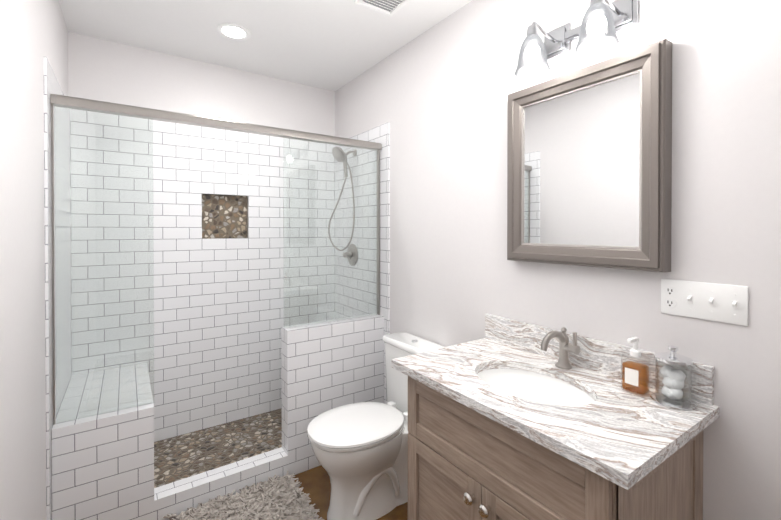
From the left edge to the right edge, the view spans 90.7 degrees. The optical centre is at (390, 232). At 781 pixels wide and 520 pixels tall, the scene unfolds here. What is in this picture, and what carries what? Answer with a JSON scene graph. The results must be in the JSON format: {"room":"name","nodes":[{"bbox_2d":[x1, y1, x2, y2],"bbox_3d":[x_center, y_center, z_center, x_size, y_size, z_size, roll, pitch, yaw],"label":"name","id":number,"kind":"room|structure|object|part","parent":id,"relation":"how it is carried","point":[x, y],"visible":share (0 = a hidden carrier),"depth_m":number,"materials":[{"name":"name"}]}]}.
{"room":"bathroom","nodes":[
{"label":"bathroom","id":0,"kind":"room"},
{"bbox_2d":[0,0,67,519],"bbox_3d":[-0.859,0.135,0.671,0.100,2.609,4.116,0,1,-34],"label":"wall","id":1,"kind":"structure","parent":0,"point":[33,33],"depth_m":1.28,"materials":[{"name":"paint"}]},
{"bbox_2d":[44,57,71,519],"bbox_3d":[-1.657,0.350,1.937,0.010,2.161,0.804,0,1,-34],"label":"wall tile","id":2,"kind":"structure","parent":1,"relation":"attached to","point":[51,85],"depth_m":1.79,"materials":[{"name":"white tile"}]},
{"bbox_2d":[68,32,334,135],"bbox_3d":[-1.222,0.119,2.825,1.734,2.609,0.150,0,1,-34],"label":"wall","id":3,"kind":"structure","parent":0,"point":[108,71],"depth_m":2.63,"materials":[{"name":"paint"}]},
{"bbox_2d":[70,109,334,441],"bbox_3d":[-1.184,0.344,2.772,1.734,2.161,0.040,0,1,-34],"label":"wall tile","id":4,"kind":"structure","parent":3,"relation":"attached to","point":[218,321],"depth_m":2.66,"materials":[{"name":"tile"}]},
{"bbox_2d":[59,0,471,90],"bbox_3d":[-0.102,-1.223,1.179,1.934,0.100,4.116,0,1,-34],"label":"ceiling","id":5,"kind":"structure","parent":0,"point":[333,45],"depth_m":2.24,"materials":[{"name":"paint"}]},
{"bbox_2d":[216,23,250,40],"bbox_3d":[-0.923,-1.177,2.269,0.194,0.007,0.194,0,1,-34],"label":"recessed light","id":6,"kind":"object","parent":5,"relation":"in","point":[233,31],"visible":1,"depth_m":2.26,"materials":[{"name":"white plastic"}]},
{"bbox_2d":[355,0,410,16],"bbox_3d":[-0.029,-1.172,1.936,0.220,0.012,0.220,0,1,-34],"label":"ceiling vent","id":7,"kind":"object","parent":5,"relation":"in","point":[390,8],"visible":1,"depth_m":1.99,"materials":[{"name":"white plastic"}]},
{"bbox_3d":[-0.084,-1.173,2.018,0.220,0.012,0.022,0,1,-34],"label":"frame","id":8,"kind":"part","parent":7,"relation":"part of","materials":[{"name":"white plastic"}]},
{"bbox_3d":[0.053,-1.173,1.992,0.022,0.012,0.176,0,1,-34],"label":"frame","id":9,"kind":"part","parent":7,"relation":"part of","materials":[{"name":"white plastic"}]},
{"bbox_2d":[292,466,407,519],"bbox_3d":[-0.102,1.486,1.199,1.934,0.100,4.116,0,1,-34],"label":"floor","id":10,"kind":"structure","parent":0,"point":[315,484],"depth_m":2.12,"materials":[{"name":"brown wood"}]},
{"bbox_2d":[52,363,153,519],"bbox_3d":[-1.512,1.136,2.074,0.375,0.586,0.750,0,1,-34],"label":"shower bench","id":11,"kind":"object","parent":10,"relation":"on","point":[103,466],"visible":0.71,"depth_m":1.79,"materials":[{"name":"tile"}]},
{"bbox_2d":[154,408,281,487],"bbox_3d":[-0.837,1.395,2.602,1.336,0.060,0.646,0,1,-34],"label":"shower floor","id":12,"kind":"structure","parent":10,"relation":"on","point":[180,457],"depth_m":2.46,"materials":[{"name":"stone"}]},
{"bbox_2d":[163,471,323,519],"bbox_3d":[-0.643,1.405,1.781,0.663,0.051,0.748,0,1,-34],"label":"bath mat","id":13,"kind":"object","parent":10,"relation":"on","point":[278,498],"visible":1,"depth_m":1.97,"materials":[{"name":"grey fabric"}]},
{"bbox_2d":[281,314,383,475],"bbox_3d":[-0.351,0.998,2.477,0.673,0.857,0.105,0,1,-34],"label":"wall","id":14,"kind":"structure","parent":10,"relation":"on","point":[328,365],"depth_m":2.37,"materials":[{"name":"tile"}]},
{"bbox_2d":[50,94,381,424],"bbox_3d":[-0.780,0.114,2.177,1.710,1.452,0.052,0,1,-34],"label":"screen","id":15,"kind":"object","parent":14,"relation":"on","point":[78,104],"visible":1,"depth_m":1.87,"materials":[{"name":"clear glass"}]},
{"bbox_3d":[-1.482,0.141,1.696,0.007,1.405,0.014,0,1,-34],"label":"jamb rail","id":16,"kind":"part","parent":15,"relation":"part of","materials":[{"name":"silver metal"}]},
{"bbox_3d":[-1.324,0.140,1.805,0.368,1.407,0.008,0,1,-34],"label":"glass panel","id":17,"kind":"part","parent":15,"relation":"part of","materials":[{"name":"clear glass"}]},
{"bbox_3d":[-0.780,-0.588,2.172,1.710,0.047,0.052,0,1,-34],"label":"header rail","id":18,"kind":"part","parent":15,"relation":"part of","materials":[{"name":"silver metal"}]},
{"bbox_3d":[-0.362,-0.001,2.474,0.661,1.136,0.008,0,1,-34],"label":"glass panel","id":19,"kind":"part","parent":15,"relation":"part of","materials":[{"name":"clear glass"}]},
{"bbox_3d":[-0.083,-0.001,2.661,0.012,1.134,0.026,0,1,-34],"label":"jamb rail","id":20,"kind":"part","parent":15,"relation":"part of","materials":[{"name":"silver metal"}]},
{"bbox_2d":[154,447,287,519],"bbox_3d":[-0.902,1.364,2.102,0.663,0.130,0.105,0,1,-34],"label":"shower curb","id":21,"kind":"structure","parent":14,"relation":"attached to","point":[177,497],"depth_m":2.05,"materials":[{"name":"tile"}]},
{"bbox_2d":[307,332,443,519],"bbox_3d":[-0.089,1.023,2.050,0.718,0.812,0.436,0,1,-34],"label":"toilet","id":22,"kind":"object","parent":10,"relation":"on","point":[360,450],"visible":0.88,"depth_m":1.92,"materials":[{"name":"white ceramic"}]},
{"bbox_3d":[-0.174,1.001,1.992,0.508,0.018,0.406,0,1,-34],"label":"seat","id":23,"kind":"part","parent":22,"relation":"part of","materials":[{"name":"white ceramic"}]},
{"bbox_3d":[-0.174,0.978,1.992,0.512,0.026,0.408,0,1,-34],"label":"seat lid","id":24,"kind":"part","parent":22,"relation":"part of","materials":[{"name":"white ceramic"}]},
{"bbox_3d":[-0.165,1.221,1.999,0.507,0.418,0.396,0,1,-34],"label":"bowl","id":25,"kind":"part","parent":22,"relation":"part of","materials":[{"name":"white ceramic"}]},
{"bbox_3d":[0.137,0.840,2.203,0.160,0.367,0.416,0,1,-34],"label":"tank","id":26,"kind":"part","parent":22,"relation":"part of","materials":[{"name":"white ceramic"}]},
{"bbox_3d":[0.135,0.639,2.200,0.176,0.032,0.436,0,1,-34],"label":"tank lid","id":27,"kind":"part","parent":22,"relation":"part of","materials":[{"name":"white ceramic"}]},
{"bbox_2d":[392,314,718,519],"bbox_3d":[0.486,0.898,1.352,0.580,1.072,0.890,0,1,-34],"label":"bathroom vanity","id":28,"kind":"object","parent":10,"relation":"on","point":[509,419],"visible":1,"depth_m":1.17,"materials":[{"name":"brown wood"}]},
{"bbox_3d":[0.090,0.668,1.498,0.018,0.226,0.055,0,1,-34],"label":"drawer","id":29,"kind":"part","parent":28,"relation":"part of","materials":[{"name":"brown wood"}]},
{"bbox_3d":[0.090,1.052,1.500,0.018,0.533,0.055,0,1,-34],"label":"door","id":30,"kind":"part","parent":28,"relation":"part of","materials":[{"name":"brown wood"}]},
{"bbox_3d":[0.182,0.814,1.364,0.018,0.055,0.271,0,1,-34],"label":"door","id":31,"kind":"part","parent":28,"relation":"part of","materials":[{"name":"brown wood"}]},
{"bbox_3d":[0.186,1.053,1.369,0.008,0.418,0.266,0,1,-34],"label":"door","id":32,"kind":"part","parent":28,"relation":"part of","materials":[{"name":"brown wood"}]},
{"bbox_3d":[0.250,0.838,1.216,0.036,0.037,0.037,0,1,-34],"label":"knob","id":33,"kind":"part","parent":28,"relation":"part of","materials":[{"name":"silver metal"}]},
{"bbox_3d":[0.274,1.054,1.231,0.018,0.533,0.055,0,1,-34],"label":"door","id":34,"kind":"part","parent":28,"relation":"part of","materials":[{"name":"brown wood"}]},
{"bbox_3d":[0.286,0.838,1.164,0.036,0.037,0.037,0,1,-34],"label":"knob","id":35,"kind":"part","parent":28,"relation":"part of","materials":[{"name":"silver metal"}]},
{"bbox_3d":[0.307,1.054,1.183,0.018,0.533,0.055,0,1,-34],"label":"door","id":36,"kind":"part","parent":28,"relation":"part of","materials":[{"name":"brown wood"}]},
{"bbox_3d":[0.290,0.756,1.205,0.018,0.055,0.656,0,1,-34],"label":"drawer","id":37,"kind":"part","parent":28,"relation":"part of","materials":[{"name":"brown wood"}]},
{"bbox_3d":[0.290,0.585,1.204,0.018,0.055,0.656,0,1,-34],"label":"drawer","id":38,"kind":"part","parent":28,"relation":"part of","materials":[{"name":"brown wood"}]},
{"bbox_3d":[0.295,0.670,1.207,0.008,0.111,0.651,0,1,-34],"label":"drawer","id":39,"kind":"part","parent":28,"relation":"part of","materials":[{"name":"brown wood"}]},
{"bbox_3d":[0.399,0.816,1.046,0.018,0.055,0.271,0,1,-34],"label":"door","id":40,"kind":"part","parent":28,"relation":"part of","materials":[{"name":"brown wood"}]},
{"bbox_2d":[477,369,594,405],"bbox_3d":[0.489,0.613,1.346,0.366,0.135,0.480,0,1,-34],"label":"sink","id":41,"kind":"object","parent":28,"relation":"in","point":[537,385],"depth_m":1.48,"materials":[{"name":"white ceramic"}]},
{"bbox_2d":[540,327,579,368],"bbox_3d":[0.626,0.437,1.433,0.169,0.152,0.088,0,1,-34],"label":"faucet","id":42,"kind":"object","parent":28,"relation":"on","point":[563,362],"depth_m":1.45,"materials":[{"name":"silver metal"}]},
{"bbox_3d":[0.491,0.673,0.911,0.018,0.226,0.055,0,1,-34],"label":"drawer","id":43,"kind":"part","parent":28,"relation":"part of","materials":[{"name":"brown wood"}]},
{"bbox_2d":[621,337,649,395],"bbox_3d":[0.783,0.426,1.240,0.071,0.177,0.072,0,1,-34],"label":"soap dispenser","id":44,"kind":"object","parent":28,"relation":"on","point":[635,378],"visible":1,"depth_m":1.23,"materials":[{"name":"clear glass"}]},
{"bbox_3d":[0.737,0.581,1.032,0.395,0.065,0.006,0,1,-34],"label":"rail","id":45,"kind":"part","parent":28,"relation":"part of","materials":[{"name":"brown wood"}]},
{"bbox_2d":[650,346,696,409],"bbox_3d":[0.861,0.430,1.175,0.116,0.170,0.116,0,1,-34],"label":"jar","id":46,"kind":"object","parent":28,"relation":"on","point":[671,394],"visible":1,"depth_m":1.16,"materials":[{"name":"clear glass"}]},
{"bbox_3d":[0.861,0.366,1.174,0.096,0.043,0.096,0,1,-34],"label":"lid","id":47,"kind":"part","parent":46,"relation":"part of","materials":[{"name":"silver metal"}]},
{"bbox_3d":[0.861,0.448,1.175,0.090,0.120,0.090,0,1,-34],"label":"glass","id":48,"kind":"part","parent":46,"relation":"part of","materials":[{"name":"clear glass"}]},
{"bbox_2d":[650,392,696,409],"bbox_3d":[0.861,0.512,1.175,0.116,0.006,0.116,0,1,-34],"label":"tray","id":49,"kind":"object","parent":28,"relation":"on","point":[662,399],"depth_m":1.16,"materials":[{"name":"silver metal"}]},
{"bbox_2d":[335,0,780,519],"bbox_3d":[0.654,0.127,1.707,0.100,2.609,4.116,0,1,-34],"label":"wall","id":50,"kind":"structure","parent":0,"point":[436,96],"depth_m":1.36,"materials":[{"name":"paint"}]},
{"bbox_2d":[335,122,389,403],"bbox_3d":[-0.236,0.343,2.910,0.012,2.161,0.804,0,1,-34],"label":"wall tile","id":51,"kind":"structure","parent":50,"relation":"attached to","point":[380,134],"depth_m":2.81,"materials":[{"name":"white tile"}]},
{"bbox_2d":[328,147,356,250],"bbox_3d":[-0.350,-0.248,2.898,0.184,0.774,0.172,0,1,-34],"label":"shower head","id":52,"kind":"object","parent":51,"relation":"attached to","point":[339,153],"depth_m":2.88},
{"bbox_3d":[-0.346,-0.512,2.886,0.060,0.194,0.034,0,1,-34],"label":"hand shower handle","id":53,"kind":"part","parent":52,"relation":"part of","materials":[{"name":"silver metal"}]},
{"bbox_2d":[343,244,357,265],"bbox_3d":[-0.326,0.171,2.957,0.080,0.170,0.170,0,1,-34],"label":"shower valve","id":54,"kind":"object","parent":51,"relation":"attached to","point":[352,252],"depth_m":2.94,"materials":[{"name":"silver metal"}]},
{"bbox_2d":[514,0,638,77],"bbox_3d":[0.654,-0.721,1.404,0.233,0.211,0.375,0,1,-34],"label":"sconce","id":55,"kind":"object","parent":50,"relation":"attached to","point":[615,18],"visible":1,"depth_m":1.36,"materials":[{"name":"white glass"}]},
{"bbox_2d":[527,25,537,39],"bbox_3d":[0.543,-0.766,1.476,0.042,0.040,0.042,0,1,-34],"label":"socket","id":56,"kind":"object","parent":55,"relation":"attached to","point":[532,30],"depth_m":1.46,"materials":[{"name":"silver metal"}]},
{"bbox_3d":[0.543,-0.684,1.476,0.130,0.135,0.130,0,1,-34],"label":"lamp shade","id":57,"kind":"part","parent":55,"relation":"part of","materials":[{"name":"clear glass"}]},
{"bbox_3d":[0.543,-0.683,1.476,0.060,0.075,0.060,0,1,-34],"label":"bulb","id":58,"kind":"part","parent":55,"relation":"part of","materials":[{"name":"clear glass"}]},
{"bbox_3d":[0.602,-0.789,1.516,0.155,0.047,0.014,0,1,-34],"label":"arm","id":59,"kind":"part","parent":55,"relation":"part of"},
{"bbox_3d":[0.676,-0.772,1.567,0.012,0.112,0.112,0,1,-34],"label":"plate","id":60,"kind":"part","parent":55,"relation":"part of","materials":[{"name":"silver metal"}]},
{"bbox_2d":[590,0,603,10],"bbox_3d":[0.681,-0.765,1.273,0.042,0.040,0.042,0,1,-34],"label":"socket","id":61,"kind":"object","parent":55,"relation":"attached to","point":[593,3],"depth_m":1.26,"materials":[{"name":"silver metal"}]},
{"bbox_3d":[0.681,-0.682,1.274,0.130,0.135,0.130,0,1,-34],"label":"lamp shade","id":62,"kind":"part","parent":55,"relation":"part of","materials":[{"name":"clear glass"}]},
{"bbox_3d":[0.681,-0.682,1.274,0.060,0.075,0.060,0,1,-34],"label":"bulb","id":63,"kind":"part","parent":55,"relation":"part of","materials":[{"name":"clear glass"}]},
{"bbox_3d":[0.740,-0.787,1.314,0.155,0.047,0.014,0,1,-34],"label":"arm","id":64,"kind":"part","parent":55,"relation":"part of"},
{"bbox_3d":[0.815,-0.771,1.365,0.012,0.112,0.112,0,1,-34],"label":"plate","id":65,"kind":"part","parent":55,"relation":"part of","materials":[{"name":"silver metal"}]},
{"bbox_2d":[507,39,671,272],"bbox_3d":[0.708,-0.244,1.478,0.065,0.737,0.610,0,1,-34],"label":"mirror","id":66,"kind":"object","parent":50,"relation":"attached to","point":[589,166],"visible":1,"depth_m":1.40,"materials":[{"name":"grey"}]},
{"bbox_2d":[485,314,713,405],"bbox_3d":[0.714,0.456,1.512,0.020,0.114,0.877,0,1,-34],"label":"backsplash","id":67,"kind":"structure","parent":50,"relation":"attached to","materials":[{"name":"stone"}]},
{"bbox_2d":[661,279,747,325],"bbox_3d":[0.947,0.205,1.170,0.021,0.111,0.210,0,1,-34],"label":"outlet","id":68,"kind":"object","parent":50,"relation":"attached to","point":[725,303],"visible":1,"depth_m":1.15,"materials":[{"name":"white plastic"}]},
{"bbox_2d":[687,289,692,309],"bbox_3d":[0.928,0.208,1.196,0.018,0.065,0.012,0,1,-34],"label":"switch","id":69,"kind":"object","parent":68,"relation":"attached to","point":[689,291],"depth_m":1.20,"materials":[{"name":"white plastic"}]},
{"bbox_2d":[709,291,714,312],"bbox_3d":[0.958,0.208,1.152,0.018,0.065,0.012,0,1,-34],"label":"switch","id":70,"kind":"object","parent":68,"relation":"attached to","point":[711,293],"depth_m":1.15,"materials":[{"name":"white plastic"}]},
{"bbox_2d":[732,294,737,315],"bbox_3d":[0.988,0.208,1.108,0.018,0.065,0.012,0,1,-34],"label":"switch","id":71,"kind":"object","parent":68,"relation":"attached to","point":[734,296],"depth_m":1.11,"materials":[{"name":"white plastic"}]}
]}

